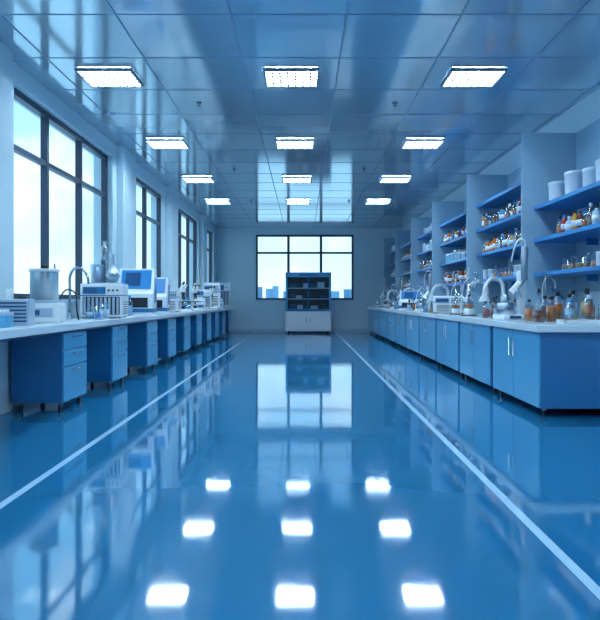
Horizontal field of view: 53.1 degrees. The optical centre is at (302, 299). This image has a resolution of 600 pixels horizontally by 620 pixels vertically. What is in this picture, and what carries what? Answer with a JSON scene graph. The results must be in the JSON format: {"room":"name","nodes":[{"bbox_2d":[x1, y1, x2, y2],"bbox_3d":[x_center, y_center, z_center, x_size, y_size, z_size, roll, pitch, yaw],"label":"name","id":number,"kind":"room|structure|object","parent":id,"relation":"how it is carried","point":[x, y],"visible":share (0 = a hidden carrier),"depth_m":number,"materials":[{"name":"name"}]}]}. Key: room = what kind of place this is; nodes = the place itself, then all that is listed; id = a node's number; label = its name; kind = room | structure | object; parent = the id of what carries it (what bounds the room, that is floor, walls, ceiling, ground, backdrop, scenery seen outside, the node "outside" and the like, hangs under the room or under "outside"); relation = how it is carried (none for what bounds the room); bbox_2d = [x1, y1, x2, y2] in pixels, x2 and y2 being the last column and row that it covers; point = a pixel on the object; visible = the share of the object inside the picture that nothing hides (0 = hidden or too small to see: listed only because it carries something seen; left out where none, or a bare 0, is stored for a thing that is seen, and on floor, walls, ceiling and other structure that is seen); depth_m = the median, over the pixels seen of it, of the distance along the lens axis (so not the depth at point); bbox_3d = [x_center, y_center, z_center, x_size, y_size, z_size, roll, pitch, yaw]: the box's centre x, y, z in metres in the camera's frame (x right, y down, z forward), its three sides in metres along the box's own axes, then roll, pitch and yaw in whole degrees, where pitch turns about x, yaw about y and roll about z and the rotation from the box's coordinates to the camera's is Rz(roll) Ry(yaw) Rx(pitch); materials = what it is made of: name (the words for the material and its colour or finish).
{"room":"laboratory","nodes":[
{"label":"laboratory","id":0,"kind":"room"},
{"bbox_2d":[14,62,215,318],"bbox_3d":[-3.150,-0.688,9.150,0.300,3.575,23.300,0,0,0],"label":"wall","id":1,"kind":"structure","parent":0,"point":[24,82],"depth_m":9.45,"materials":[{"name":"paint"}]},
{"bbox_2d":[0,41,13,414],"bbox_3d":[-2.945,-0.688,5.700,0.110,3.575,0.600,0,0,0],"label":"pillar","id":2,"kind":"structure","parent":1,"relation":"attached to","point":[6,55],"depth_m":5.85,"materials":[{"name":"paint"}]},
{"bbox_2d":[14,87,106,301],"bbox_3d":[-3.065,-1.120,7.800,0.190,2.300,3.300,0,0,0],"label":"window","id":3,"kind":"structure","parent":1,"relation":"in","point":[46,118],"depth_m":7.48,"materials":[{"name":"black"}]},
{"bbox_2d":[117,146,135,282],"bbox_3d":[-2.945,-0.688,10.025,0.110,3.575,0.750,0,0,0],"label":"pillar","id":4,"kind":"structure","parent":1,"relation":"attached to","point":[126,161],"depth_m":9.82,"materials":[{"name":"paint"}]},
{"bbox_2d":[136,177,160,277],"bbox_3d":[-3.065,-1.120,11.800,0.190,2.300,2.400,0,0,0],"label":"window","id":5,"kind":"structure","parent":1,"relation":"in","point":[145,188],"depth_m":11.91,"materials":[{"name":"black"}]},
{"bbox_2d":[167,188,177,288],"bbox_3d":[-2.945,-0.688,13.550,0.110,3.575,0.700,0,0,0],"label":"pillar","id":6,"kind":"structure","parent":1,"relation":"attached to","point":[172,195],"depth_m":13.29,"materials":[{"name":"paint"}]},
{"bbox_2d":[178,208,195,300],"bbox_3d":[-3.065,-1.120,15.700,0.190,2.300,3.200,0,0,0],"label":"window","id":7,"kind":"structure","parent":1,"relation":"in","point":[180,212],"depth_m":16.20,"materials":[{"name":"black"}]},
{"bbox_2d":[200,215,206,288],"bbox_3d":[-2.945,-0.688,17.750,0.110,3.575,0.600,0,0,0],"label":"pillar","id":8,"kind":"structure","parent":1,"relation":"attached to","point":[203,220],"depth_m":17.45,"materials":[{"name":"paint"}]},
{"bbox_2d":[207,230,211,282],"bbox_3d":[-3.065,-1.120,19.200,0.190,2.300,2.000,0,0,0],"label":"window","id":9,"kind":"structure","parent":1,"relation":"in","point":[209,250],"depth_m":20.14,"materials":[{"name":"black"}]},
{"bbox_2d":[0,332,599,619],"bbox_3d":[0.225,1.199,9.150,7.050,0.202,23.900,0,0,0],"label":"floor","id":10,"kind":"structure","parent":0,"point":[284,478],"depth_m":3.39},
{"bbox_2d":[11,331,86,411],"bbox_3d":[-2.576,0.715,6.160,0.548,0.769,0.620,0,0,0],"label":"base cabinet","id":11,"kind":"object","parent":10,"relation":"on","point":[51,368],"visible":0.98,"depth_m":5.85,"materials":[{"name":"blue metal"}]},
{"bbox_2d":[85,325,126,388],"bbox_3d":[-2.576,0.715,7.660,0.548,0.769,0.620,0,0,0],"label":"base cabinet","id":12,"kind":"object","parent":10,"relation":"on","point":[106,360],"visible":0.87,"depth_m":7.35,"materials":[{"name":"blue metal"}]},
{"bbox_2d":[126,321,157,372],"bbox_3d":[-2.576,0.715,9.310,0.548,0.769,0.620,0,0,0],"label":"base cabinet","id":13,"kind":"object","parent":10,"relation":"on","point":[142,338],"visible":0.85,"depth_m":9.00,"materials":[{"name":"blue metal"}]},
{"bbox_2d":[156,318,175,362],"bbox_3d":[-2.576,0.715,10.710,0.548,0.769,0.620,0,0,0],"label":"base cabinet","id":14,"kind":"object","parent":10,"relation":"on","point":[166,328],"visible":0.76,"depth_m":10.40,"materials":[{"name":"blue metal"}]},
{"bbox_2d":[176,316,189,355],"bbox_3d":[-2.576,0.715,12.110,0.548,0.769,0.620,0,0,0],"label":"base cabinet","id":15,"kind":"object","parent":10,"relation":"on","point":[182,323],"visible":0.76,"depth_m":11.80,"materials":[{"name":"blue metal"}]},
{"bbox_2d":[190,314,201,349],"bbox_3d":[-2.576,0.715,13.510,0.548,0.769,0.620,0,0,0],"label":"base cabinet","id":16,"kind":"object","parent":10,"relation":"on","point":[195,320],"visible":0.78,"depth_m":13.20,"materials":[{"name":"blue metal"}]},
{"bbox_2d":[201,313,210,344],"bbox_3d":[-2.576,0.715,14.910,0.548,0.769,0.620,0,0,0],"label":"base cabinet","id":17,"kind":"object","parent":10,"relation":"on","point":[206,322],"visible":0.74,"depth_m":14.60,"materials":[{"name":"blue metal"}]},
{"bbox_2d":[210,312,218,340],"bbox_3d":[-2.576,0.715,16.310,0.548,0.769,0.620,0,0,0],"label":"base cabinet","id":18,"kind":"object","parent":10,"relation":"on","point":[214,319],"visible":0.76,"depth_m":16.00,"materials":[{"name":"blue metal"}]},
{"bbox_2d":[219,311,224,337],"bbox_3d":[-2.576,0.715,17.710,0.548,0.769,0.620,0,0,0],"label":"base cabinet","id":19,"kind":"object","parent":10,"relation":"on","point":[222,313],"visible":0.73,"depth_m":17.40,"materials":[{"name":"blue metal"}]},
{"bbox_2d":[225,310,230,334],"bbox_3d":[-2.576,0.715,19.110,0.548,0.769,0.620,0,0,0],"label":"base cabinet","id":20,"kind":"object","parent":10,"relation":"on","point":[227,313],"visible":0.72,"depth_m":18.80,"materials":[{"name":"blue metal"}]},
{"bbox_2d":[0,307,235,341],"bbox_3d":[-2.575,0.280,11.650,0.590,0.100,17.300,0,0,0],"label":"countertop","id":21,"kind":"structure","parent":20,"relation":"on","point":[17,332],"depth_m":6.31,"materials":[{"name":"white laminate"}]},
{"bbox_2d":[0,310,13,327],"bbox_3d":[-2.560,0.155,4.980,0.244,0.150,0.184,0,0,-6],"label":"tip box","id":22,"kind":"object","parent":21,"relation":"on","point":[6,317],"visible":1,"depth_m":4.93,"materials":[{"name":"blue plastic"}]},
{"bbox_2d":[0,289,34,324],"bbox_3d":[-2.640,0.065,5.517,0.280,0.330,0.206,0,0,-9],"label":"module","id":23,"kind":"object","parent":21,"relation":"on","point":[23,308],"visible":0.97,"depth_m":5.43,"materials":[{"name":"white plastic"}]},
{"bbox_2d":[29,264,65,322],"bbox_3d":[-2.629,-0.070,6.094,0.360,0.600,0.332,0,0,-9],"label":"mixer","id":24,"kind":"object","parent":21,"relation":"on","point":[46,311],"visible":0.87,"depth_m":6.00,"materials":[{"name":"white plastic"}]},
{"bbox_2d":[59,289,79,319],"bbox_3d":[-2.579,0.049,6.599,0.265,0.346,0.102,0,0,-3],"label":"coiled hose","id":25,"kind":"object","parent":21,"relation":"on","point":[73,291],"visible":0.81,"depth_m":6.60,"materials":[{"name":"black plastic"}]},
{"bbox_2d":[67,266,89,319],"bbox_3d":[-2.643,-0.084,7.050,0.261,0.628,0.108,0,0,-11],"label":"gooseneck faucet","id":26,"kind":"object","parent":21,"relation":"on","point":[69,317],"visible":0.99,"depth_m":7.04,"materials":[{"name":"silver metal"}]},
{"bbox_2d":[80,283,128,317],"bbox_3d":[-2.588,0.010,7.843,0.526,0.440,0.478,0,0,-7],"label":"gas chromatograph","id":27,"kind":"object","parent":21,"relation":"on","point":[98,296],"visible":0.78,"depth_m":7.62,"materials":[{"name":"white plastic"}]},
{"bbox_2d":[118,269,156,314],"bbox_3d":[-2.583,-0.130,9.348,0.550,0.720,0.491,0,0,-7],"label":"instrument","id":28,"kind":"object","parent":21,"relation":"on","point":[142,283],"visible":0.75,"depth_m":9.23,"materials":[{"name":"white plastic"}]},
{"bbox_2d":[157,278,169,313],"bbox_3d":[-2.588,-0.080,10.398,0.510,0.620,0.471,0,0,-6],"label":"instrument","id":29,"kind":"object","parent":21,"relation":"on","point":[163,284],"visible":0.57,"depth_m":10.30,"materials":[{"name":"white plastic"}]},
{"bbox_2d":[170,289,179,311],"bbox_3d":[-2.598,0.010,11.493,0.456,0.440,0.438,0,0,-6],"label":"instrument","id":30,"kind":"object","parent":21,"relation":"on","point":[174,293],"visible":0.52,"depth_m":11.31,"materials":[{"name":"white plastic"}]},
{"bbox_2d":[179,281,191,310],"bbox_3d":[-2.499,-0.074,12.399,0.260,0.608,0.366,0,0,-40],"label":"microscope","id":31,"kind":"object","parent":21,"relation":"on","point":[182,289],"visible":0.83,"depth_m":12.33,"materials":[{"name":"white plastic"}]},
{"bbox_2d":[189,283,202,309],"bbox_3d":[-2.499,-0.074,13.799,0.260,0.608,0.366,0,0,-34],"label":"microscope","id":32,"kind":"object","parent":21,"relation":"on","point":[193,293],"visible":0.98,"depth_m":13.75,"materials":[{"name":"white plastic"}]},
{"bbox_2d":[195,297,205,308],"bbox_3d":[-2.578,0.077,14.696,0.410,0.305,0.419,0,0,-29],"label":"instrument","id":33,"kind":"object","parent":21,"relation":"on","point":[202,304],"visible":0.47,"depth_m":14.54,"materials":[{"name":"white plastic"}]},
{"bbox_2d":[197,289,211,308],"bbox_3d":[-2.598,-0.020,15.493,0.466,0.500,0.438,0,0,-6],"label":"instrument","id":34,"kind":"object","parent":21,"relation":"on","point":[205,293],"visible":0.48,"depth_m":15.30,"materials":[{"name":"white plastic"}]},
{"bbox_2d":[203,283,220,307],"bbox_3d":[-2.598,-0.130,17.093,0.486,0.720,0.458,0,0,-6],"label":"instrument","id":35,"kind":"object","parent":21,"relation":"on","point":[217,291],"visible":0.61,"depth_m":16.89,"materials":[{"name":"white plastic"}]},
{"bbox_2d":[221,283,230,306],"bbox_3d":[-2.588,-0.160,19.293,0.506,0.780,0.478,0,0,-6],"label":"instrument","id":36,"kind":"object","parent":21,"relation":"on","point":[225,287],"visible":0.52,"depth_m":19.08,"materials":[{"name":"plastic"}]},
{"bbox_2d":[286,272,330,332],"bbox_3d":[0.180,0.090,20.276,1.520,2.020,0.748,0,0,0],"label":"tall cabinet","id":37,"kind":"object","parent":10,"relation":"on","point":[308,294],"visible":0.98,"depth_m":19.95,"materials":[{"name":"white metal"}]},
{"bbox_2d":[369,309,375,334],"bbox_3d":[2.784,0.700,19.420,1.231,0.798,1.360,0,0,0],"label":"base cabinet","id":38,"kind":"object","parent":10,"relation":"on","point":[371,312],"visible":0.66,"depth_m":19.27,"materials":[{"name":"blue metal"}]},
{"bbox_2d":[374,310,381,337],"bbox_3d":[2.784,0.700,17.960,1.231,0.798,1.360,0,0,0],"label":"base cabinet","id":39,"kind":"object","parent":10,"relation":"on","point":[376,312],"visible":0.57,"depth_m":17.72,"materials":[{"name":"blue metal"}]},
{"bbox_2d":[380,311,389,341],"bbox_3d":[2.784,0.700,16.500,1.231,0.798,1.360,0,0,0],"label":"base cabinet","id":40,"kind":"object","parent":10,"relation":"on","point":[383,314],"visible":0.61,"depth_m":16.40,"materials":[{"name":"blue metal"}]},
{"bbox_2d":[387,312,398,345],"bbox_3d":[2.784,0.700,15.040,1.231,0.798,1.360,0,0,0],"label":"base cabinet","id":41,"kind":"object","parent":10,"relation":"on","point":[391,317],"visible":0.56,"depth_m":14.91,"materials":[{"name":"blue metal"}]},
{"bbox_2d":[396,313,408,350],"bbox_3d":[2.784,0.700,13.580,1.231,0.798,1.360,0,0,0],"label":"base cabinet","id":42,"kind":"object","parent":10,"relation":"on","point":[400,318],"visible":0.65,"depth_m":13.40,"materials":[{"name":"blue metal"}]},
{"bbox_2d":[406,314,422,356],"bbox_3d":[2.784,0.700,12.120,1.231,0.798,1.360,0,0,0],"label":"base cabinet","id":43,"kind":"object","parent":10,"relation":"on","point":[412,321],"visible":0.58,"depth_m":11.95,"materials":[{"name":"blue metal"}]},
{"bbox_2d":[420,316,439,365],"bbox_3d":[2.784,0.700,10.660,1.231,0.798,1.360,0,0,0],"label":"base cabinet","id":44,"kind":"object","parent":10,"relation":"on","point":[428,326],"visible":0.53,"depth_m":10.52,"materials":[{"name":"blue metal"}]},
{"bbox_2d":[437,319,463,376],"bbox_3d":[2.784,0.700,9.200,1.231,0.798,1.360,0,0,0],"label":"base cabinet","id":45,"kind":"object","parent":10,"relation":"on","point":[448,331],"visible":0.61,"depth_m":9.07,"materials":[{"name":"blue metal"}]},
{"bbox_2d":[460,322,496,392],"bbox_3d":[2.784,0.700,7.740,1.231,0.798,1.360,0,0,0],"label":"base cabinet","id":46,"kind":"object","parent":10,"relation":"on","point":[476,340],"visible":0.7,"depth_m":7.56,"materials":[{"name":"blue metal"}]},
{"bbox_2d":[493,326,599,415],"bbox_3d":[2.784,0.700,6.280,1.231,0.798,1.360,0,0,0],"label":"base cabinet","id":47,"kind":"object","parent":10,"relation":"on","point":[543,370],"visible":0.99,"depth_m":5.60,"materials":[{"name":"blue metal"}]},
{"bbox_2d":[367,307,599,331],"bbox_3d":[2.795,0.265,12.925,1.270,0.070,14.750,0,0,0],"label":"countertop","id":48,"kind":"structure","parent":47,"relation":"on","point":[523,325],"depth_m":6.42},
{"bbox_2d":[375,279,385,306],"bbox_3d":[2.498,-0.227,19.196,0.358,0.914,0.271,0,0,-6],"label":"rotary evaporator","id":49,"kind":"object","parent":48,"relation":"on","point":[377,303],"visible":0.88,"depth_m":19.15,"materials":[{"name":"white plastic"}]},
{"bbox_2d":[399,291,422,309],"bbox_3d":[2.551,0.005,14.197,0.510,0.450,0.451,0,0,17],"label":"analyzer","id":50,"kind":"object","parent":48,"relation":"on","point":[405,296],"visible":0.7,"depth_m":14.09,"materials":[{"name":"white plastic"}]},
{"bbox_2d":[415,270,430,311],"bbox_3d":[2.449,-0.185,12.096,0.325,0.831,0.246,0,0,-17],"label":"rotary evaporator","id":51,"kind":"object","parent":48,"relation":"on","point":[420,306],"visible":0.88,"depth_m":12.07,"materials":[{"name":"white plastic"}]},
{"bbox_2d":[428,284,448,300],"bbox_3d":[2.632,-0.043,11.548,0.499,0.545,0.147,0,0,-17],"label":"fume extraction arm","id":52,"kind":"object","parent":48,"relation":"on","point":[437,285],"visible":0.63,"depth_m":11.50},
{"bbox_2d":[433,296,463,312],"bbox_3d":[2.549,0.080,10.493,0.506,0.300,0.438,0,0,17],"label":"spectrophotometer","id":53,"kind":"object","parent":48,"relation":"on","point":[440,303],"visible":0.84,"depth_m":10.31,"materials":[{"name":"white plastic"}]},
{"bbox_2d":[449,276,461,313],"bbox_3d":[2.532,-0.080,9.578,0.381,0.620,0.190,0,0,11],"label":"apparatus","id":54,"kind":"object","parent":48,"relation":"on","point":[456,310],"visible":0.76,"depth_m":9.55,"materials":[{"name":"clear glass"}]},
{"bbox_2d":[460,267,489,315],"bbox_3d":[2.514,-0.127,8.725,0.438,0.713,0.218,0,0,11],"label":"apparatus","id":55,"kind":"object","parent":48,"relation":"on","point":[466,312],"visible":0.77,"depth_m":8.69,"materials":[{"name":"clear glass"}]},
{"bbox_2d":[464,279,488,308],"bbox_3d":[2.688,-0.043,9.231,0.499,0.545,0.147,0,0,-23],"label":"fume extraction arm","id":56,"kind":"object","parent":48,"relation":"on","point":[480,281],"visible":0.52,"depth_m":9.20},
{"bbox_2d":[479,276,505,302],"bbox_3d":[2.566,-0.043,8.065,0.499,0.545,0.147,0,0,-29],"label":"fume extraction arm","id":57,"kind":"object","parent":48,"relation":"on","point":[484,297],"visible":0.77,"depth_m":8.01},
{"bbox_2d":[482,297,505,317],"bbox_3d":[2.469,0.095,7.613,0.368,0.270,0.250,0,0,-43],"label":"bottles","id":58,"kind":"object","parent":48,"relation":"on","point":[493,309],"visible":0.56,"depth_m":7.56,"materials":[{"name":"clear glass"}]},
{"bbox_2d":[493,238,527,319],"bbox_3d":[2.478,-0.248,7.096,0.374,0.955,0.283,0,0,-11],"label":"rotary evaporator","id":59,"kind":"object","parent":48,"relation":"on","point":[505,311],"visible":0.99,"depth_m":7.07,"materials":[{"name":"white plastic"}]},
{"bbox_2d":[525,299,533,320],"bbox_3d":[2.450,0.110,6.500,0.100,0.240,0.098,0,0,0],"label":"bottle","id":60,"kind":"object","parent":48,"relation":"on","point":[528,311],"visible":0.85,"depth_m":6.47,"materials":[{"name":"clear glass"}]},
{"bbox_2d":[531,288,546,321],"bbox_3d":[2.420,0.055,6.150,0.150,0.350,0.150,0,0,0],"label":"flask","id":61,"kind":"object","parent":48,"relation":"on","point":[537,316],"visible":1,"depth_m":6.10,"materials":[{"name":"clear glass"}]},
{"bbox_2d":[546,296,555,321],"bbox_3d":[2.570,0.095,6.220,0.100,0.270,0.098,0,0,0],"label":"bottle","id":62,"kind":"object","parent":48,"relation":"on","point":[550,311],"visible":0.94,"depth_m":6.18,"materials":[{"name":"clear glass"}]},
{"bbox_2d":[542,269,563,317],"bbox_3d":[2.977,-0.070,7.086,0.381,0.600,0.190,0,0,-29],"label":"apparatus","id":63,"kind":"object","parent":48,"relation":"on","point":[551,277],"visible":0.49,"depth_m":7.09,"materials":[{"name":"silver plastic"}]},
{"bbox_2d":[553,292,562,318],"bbox_3d":[2.800,0.070,6.600,0.110,0.320,0.108,0,0,0],"label":"bottle","id":64,"kind":"object","parent":48,"relation":"on","point":[559,306],"visible":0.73,"depth_m":6.56,"materials":[{"name":"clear glass"}]},
{"bbox_2d":[564,299,574,318],"bbox_3d":[2.690,0.110,6.050,0.110,0.240,0.108,0,0,0],"label":"bottle","id":65,"kind":"object","parent":48,"relation":"on","point":[569,313],"visible":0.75,"depth_m":6.01,"materials":[{"name":"clear glass"}]},
{"bbox_2d":[568,290,578,318],"bbox_3d":[2.980,0.060,6.620,0.110,0.340,0.108,0,0,0],"label":"bottle","id":66,"kind":"object","parent":48,"relation":"on","point":[576,304],"visible":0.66,"depth_m":6.58,"materials":[{"name":"clear glass"}]},
{"bbox_2d":[556,315,599,323],"bbox_3d":[2.720,0.187,5.830,0.440,0.086,0.180,0,0,0],"label":"tray","id":67,"kind":"object","parent":48,"relation":"on","point":[564,320],"visible":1,"depth_m":5.74,"materials":[{"name":"white plastic"}]},
{"bbox_2d":[581,290,592,317],"bbox_3d":[2.990,0.060,6.320,0.120,0.340,0.118,0,0,0],"label":"bottle","id":68,"kind":"object","parent":48,"relation":"on","point":[583,304],"visible":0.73,"depth_m":6.29,"materials":[{"name":"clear glass"}]},
{"bbox_2d":[584,295,594,318],"bbox_3d":[2.900,0.090,6.080,0.110,0.280,0.108,0,0,0],"label":"bottle","id":69,"kind":"object","parent":48,"relation":"on","point":[589,311],"visible":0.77,"depth_m":6.04,"materials":[{"name":"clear glass"}]},
{"bbox_2d":[0,0,599,228],"bbox_3d":[0.225,-2.575,9.150,7.050,0.200,23.900,0,0,0],"label":"ceiling","id":70,"kind":"structure","parent":0,"point":[385,59],"depth_m":7.09,"materials":[{"name":"metal"}]},
{"bbox_2d":[75,68,143,86],"bbox_3d":[-2.125,-2.451,6.620,0.604,0.035,0.494,0,0,0],"label":"ceiling light","id":71,"kind":"object","parent":70,"relation":"in","point":[94,77],"depth_m":6.58,"materials":[{"name":"white plastic"}]},
{"bbox_2d":[144,139,189,148],"bbox_3d":[-2.125,-2.451,9.420,0.604,0.035,0.494,0,0,0],"label":"ceiling light","id":72,"kind":"object","parent":70,"relation":"in","point":[153,143],"depth_m":9.36,"materials":[{"name":"white plastic"}]},
{"bbox_2d":[181,176,214,182],"bbox_3d":[-2.125,-2.451,12.220,0.604,0.035,0.494,0,0,0],"label":"ceiling light","id":73,"kind":"object","parent":70,"relation":"in","point":[188,179],"depth_m":12.16,"materials":[{"name":"white plastic"}]},
{"bbox_2d":[204,200,230,203],"bbox_3d":[-2.125,-2.451,15.020,0.604,0.035,0.494,0,0,0],"label":"ceiling light","id":74,"kind":"object","parent":70,"relation":"attached to","point":[207,201],"depth_m":14.88,"materials":[{"name":"white plastic"}]},
{"bbox_2d":[263,68,319,86],"bbox_3d":[-0.125,-2.451,6.620,0.604,0.035,0.494,0,0,0],"label":"ceiling light","id":75,"kind":"object","parent":70,"relation":"in","point":[273,77],"depth_m":6.58,"materials":[{"name":"white plastic"}]},
{"bbox_2d":[275,139,314,148],"bbox_3d":[-0.125,-2.451,9.420,0.604,0.035,0.494,0,0,0],"label":"ceiling light","id":76,"kind":"object","parent":70,"relation":"in","point":[280,143],"depth_m":9.36,"materials":[{"name":"white plastic"}]},
{"bbox_2d":[282,176,311,182],"bbox_3d":[-0.125,-2.451,12.220,0.604,0.035,0.494,0,0,0],"label":"ceiling light","id":77,"kind":"object","parent":70,"relation":"in","point":[285,179],"depth_m":12.16,"materials":[{"name":"white plastic"}]},
{"bbox_2d":[286,200,309,203],"bbox_3d":[-0.125,-2.451,15.020,0.604,0.035,0.494,0,0,0],"label":"ceiling light","id":78,"kind":"object","parent":70,"relation":"attached to","point":[287,201],"depth_m":14.92,"materials":[{"name":"white plastic"}]},
{"bbox_2d":[0,0,599,228],"bbox_3d":[0.225,-2.473,9.150,6.450,0.004,23.300,0,0,0],"label":"grid","id":79,"kind":"object","parent":70,"relation":"attached to","point":[115,14],"depth_m":8.00,"materials":[{"name":"metal"}]},
{"bbox_2d":[365,200,390,203],"bbox_3d":[1.875,-2.451,15.020,0.604,0.035,0.494,0,0,0],"label":"ceiling light","id":80,"kind":"object","parent":70,"relation":"attached to","point":[367,201],"depth_m":14.87,"materials":[{"name":"white plastic"}]},
{"bbox_2d":[379,176,411,182],"bbox_3d":[1.875,-2.451,12.220,0.604,0.035,0.494,0,0,0],"label":"ceiling light","id":81,"kind":"object","parent":70,"relation":"attached to","point":[384,179],"depth_m":12.16,"materials":[{"name":"white plastic"}]},
{"bbox_2d":[401,139,444,148],"bbox_3d":[1.875,-2.451,9.420,0.604,0.035,0.494,0,0,0],"label":"ceiling light","id":82,"kind":"object","parent":70,"relation":"attached to","point":[408,143],"depth_m":9.36,"materials":[{"name":"white plastic"}]},
{"bbox_2d":[440,68,507,86],"bbox_3d":[1.875,-2.451,6.620,0.604,0.035,0.494,0,0,0],"label":"ceiling light","id":83,"kind":"object","parent":70,"relation":"attached to","point":[456,77],"depth_m":6.58,"materials":[{"name":"white plastic"}]},
{"bbox_2d":[216,229,394,328],"bbox_3d":[0.225,-0.688,20.950,7.050,3.575,0.300,0,0,0],"label":"wall","id":84,"kind":"structure","parent":0,"point":[235,248],"depth_m":20.80,"materials":[{"name":"paint"}]},
{"bbox_2d":[230,329,370,331],"bbox_3d":[0.225,1.050,20.793,6.410,0.100,0.015,0,0,0],"label":"baseboard","id":85,"kind":"structure","parent":84,"relation":"attached to","point":[232,330],"depth_m":20.78,"materials":[{"name":"blue paint"}]},
{"bbox_2d":[256,235,353,300],"bbox_3d":[0.060,-1.120,20.855,3.400,2.300,0.170,0,0,0],"label":"window","id":86,"kind":"structure","parent":84,"relation":"in","point":[288,252],"depth_m":20.86,"materials":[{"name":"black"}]},
{"bbox_2d":[403,87,599,318],"bbox_3d":[3.600,-0.688,9.150,0.300,3.575,23.300,0,0,0],"label":"wall","id":87,"kind":"structure","parent":0,"point":[585,112],"depth_m":7.95,"materials":[{"name":"paint"}]},
{"bbox_2d":[384,238,394,304],"bbox_3d":[3.100,-0.935,19.150,0.700,2.329,2.500,0,0,0],"label":"wall shelf unit","id":88,"kind":"object","parent":87,"relation":"attached to","point":[389,257],"visible":0.3,"depth_m":20.36,"materials":[{"name":"blue"}]},
{"bbox_2d":[395,229,410,301],"bbox_3d":[3.100,-0.935,16.600,0.700,2.329,2.600,0,0,0],"label":"wall shelf unit","id":89,"kind":"object","parent":87,"relation":"attached to","point":[402,236],"visible":0.29,"depth_m":17.86,"materials":[{"name":"blue"}]},
{"bbox_2d":[411,217,431,307],"bbox_3d":[3.100,-0.935,14.050,0.700,2.329,2.500,0,0,0],"label":"wall shelf unit","id":90,"kind":"object","parent":87,"relation":"attached to","point":[418,238],"visible":0.4,"depth_m":15.26,"materials":[{"name":"blue"}]},
{"bbox_2d":[432,201,465,308],"bbox_3d":[3.100,-0.935,11.450,0.700,2.329,2.700,0,0,0],"label":"wall shelf unit","id":91,"kind":"object","parent":87,"relation":"attached to","point":[447,216],"visible":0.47,"depth_m":12.76,"materials":[{"name":"blue"}]},
{"bbox_2d":[443,269,465,283],"bbox_3d":[3.070,-0.472,11.450,0.260,0.265,2.436,0,0,0],"label":"bottles","id":92,"kind":"object","parent":91,"relation":"on","point":[461,276],"visible":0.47,"depth_m":11.78,"materials":[{"name":"multicoloured glass"}]},
{"bbox_2d":[443,225,465,242],"bbox_3d":[3.070,-1.302,11.443,0.256,0.263,2.426,0,0,0],"label":"bottles","id":93,"kind":"object","parent":91,"relation":"on","point":[447,237],"visible":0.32,"depth_m":11.80,"materials":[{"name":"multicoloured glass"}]},
{"bbox_2d":[446,250,465,261],"bbox_3d":[3.105,-0.866,11.305,0.320,0.212,2.160,0,0,0],"label":"storage boxes","id":94,"kind":"object","parent":91,"relation":"on","point":[456,254],"visible":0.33,"depth_m":11.60,"materials":[{"name":"white plastic"}]},
{"bbox_2d":[466,167,520,313],"bbox_3d":[3.100,-0.935,8.835,0.700,2.329,2.530,0,0,0],"label":"wall shelf unit","id":95,"kind":"object","parent":87,"relation":"attached to","point":[485,194],"visible":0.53,"depth_m":10.06,"materials":[{"name":"blue"}]},
{"bbox_2d":[482,198,520,227],"bbox_3d":[3.070,-1.303,8.818,0.258,0.266,2.235,0,0,0],"label":"bottles","id":96,"kind":"object","parent":95,"relation":"on","point":[503,213],"visible":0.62,"depth_m":8.91,"materials":[{"name":"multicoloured glass"}]},
{"bbox_2d":[483,228,520,252],"bbox_3d":[3.070,-0.894,8.787,0.259,0.269,2.170,0,0,0],"label":"bottles","id":97,"kind":"object","parent":95,"relation":"on","point":[506,241],"visible":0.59,"depth_m":8.87,"materials":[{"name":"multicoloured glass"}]},
{"bbox_2d":[483,264,520,278],"bbox_3d":[3.020,-0.448,8.811,0.133,0.216,2.224,0,0,0],"label":"glassware","id":98,"kind":"object","parent":95,"relation":"on","point":[489,273],"visible":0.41,"depth_m":9.17,"materials":[{"name":"white glass"}]},
{"bbox_2d":[521,118,599,313],"bbox_3d":[3.100,-0.935,6.335,0.700,2.329,2.470,0,0,0],"label":"wall shelf unit","id":99,"kind":"object","parent":87,"relation":"attached to","point":[545,157],"visible":0.83,"depth_m":7.53,"materials":[{"name":"blue"}]},
{"bbox_2d":[548,181,564,200],"bbox_3d":[3.080,-1.295,7.250,0.218,0.250,0.218,0,0,0],"label":"tub","id":100,"kind":"object","parent":99,"relation":"on","point":[556,188],"visible":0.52,"depth_m":7.16,"materials":[{"name":"white plastic"}]},
{"bbox_2d":[564,170,582,193],"bbox_3d":[3.080,-1.308,6.780,0.240,0.275,0.240,0,0,0],"label":"tub","id":101,"kind":"object","parent":99,"relation":"on","point":[574,178],"visible":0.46,"depth_m":6.69,"materials":[{"name":"white plastic"}]},
{"bbox_2d":[556,203,599,233],"bbox_3d":[3.069,-0.894,6.125,0.266,0.269,1.791,0,0,0],"label":"bottles","id":102,"kind":"object","parent":99,"relation":"on","point":[573,222],"visible":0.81,"depth_m":6.52,"materials":[{"name":"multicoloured glass"}]},
{"bbox_2d":[562,251,599,269],"bbox_3d":[3.020,-0.438,6.080,0.127,0.196,1.700,0,0,0],"label":"glassware","id":103,"kind":"object","parent":99,"relation":"on","point":[596,262],"visible":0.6,"depth_m":6.47,"materials":[{"name":"clear glass"}]},
{"bbox_2d":[582,166,595,186],"bbox_3d":[3.100,-1.289,6.420,0.208,0.238,0.208,0,0,0],"label":"tub","id":104,"kind":"object","parent":99,"relation":"on","point":[589,173],"visible":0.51,"depth_m":6.35,"materials":[{"name":"white plastic"}]},
{"bbox_2d":[595,159,599,181],"bbox_3d":[3.080,-1.295,6.080,0.218,0.250,0.218,0,0,0],"label":"tub","id":105,"kind":"object","parent":99,"relation":"on","point":[597,162],"visible":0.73,"depth_m":6.06,"materials":[{"name":"white plastic"}]},
{"label":"outside","id":106,"kind":"structure","parent":0,"visible":0},
{"bbox_3d":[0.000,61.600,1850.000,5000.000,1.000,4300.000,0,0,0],"label":"ground","id":107,"kind":"structure","parent":106,"visible":0},
{"bbox_2d":[183,286,350,297],"bbox_3d":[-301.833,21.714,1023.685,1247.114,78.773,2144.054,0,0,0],"label":"city skyline","id":108,"kind":"object","parent":107,"relation":"on","point":[274,292],"visible":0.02,"depth_m":760.14,"materials":[{"name":"concrete"}]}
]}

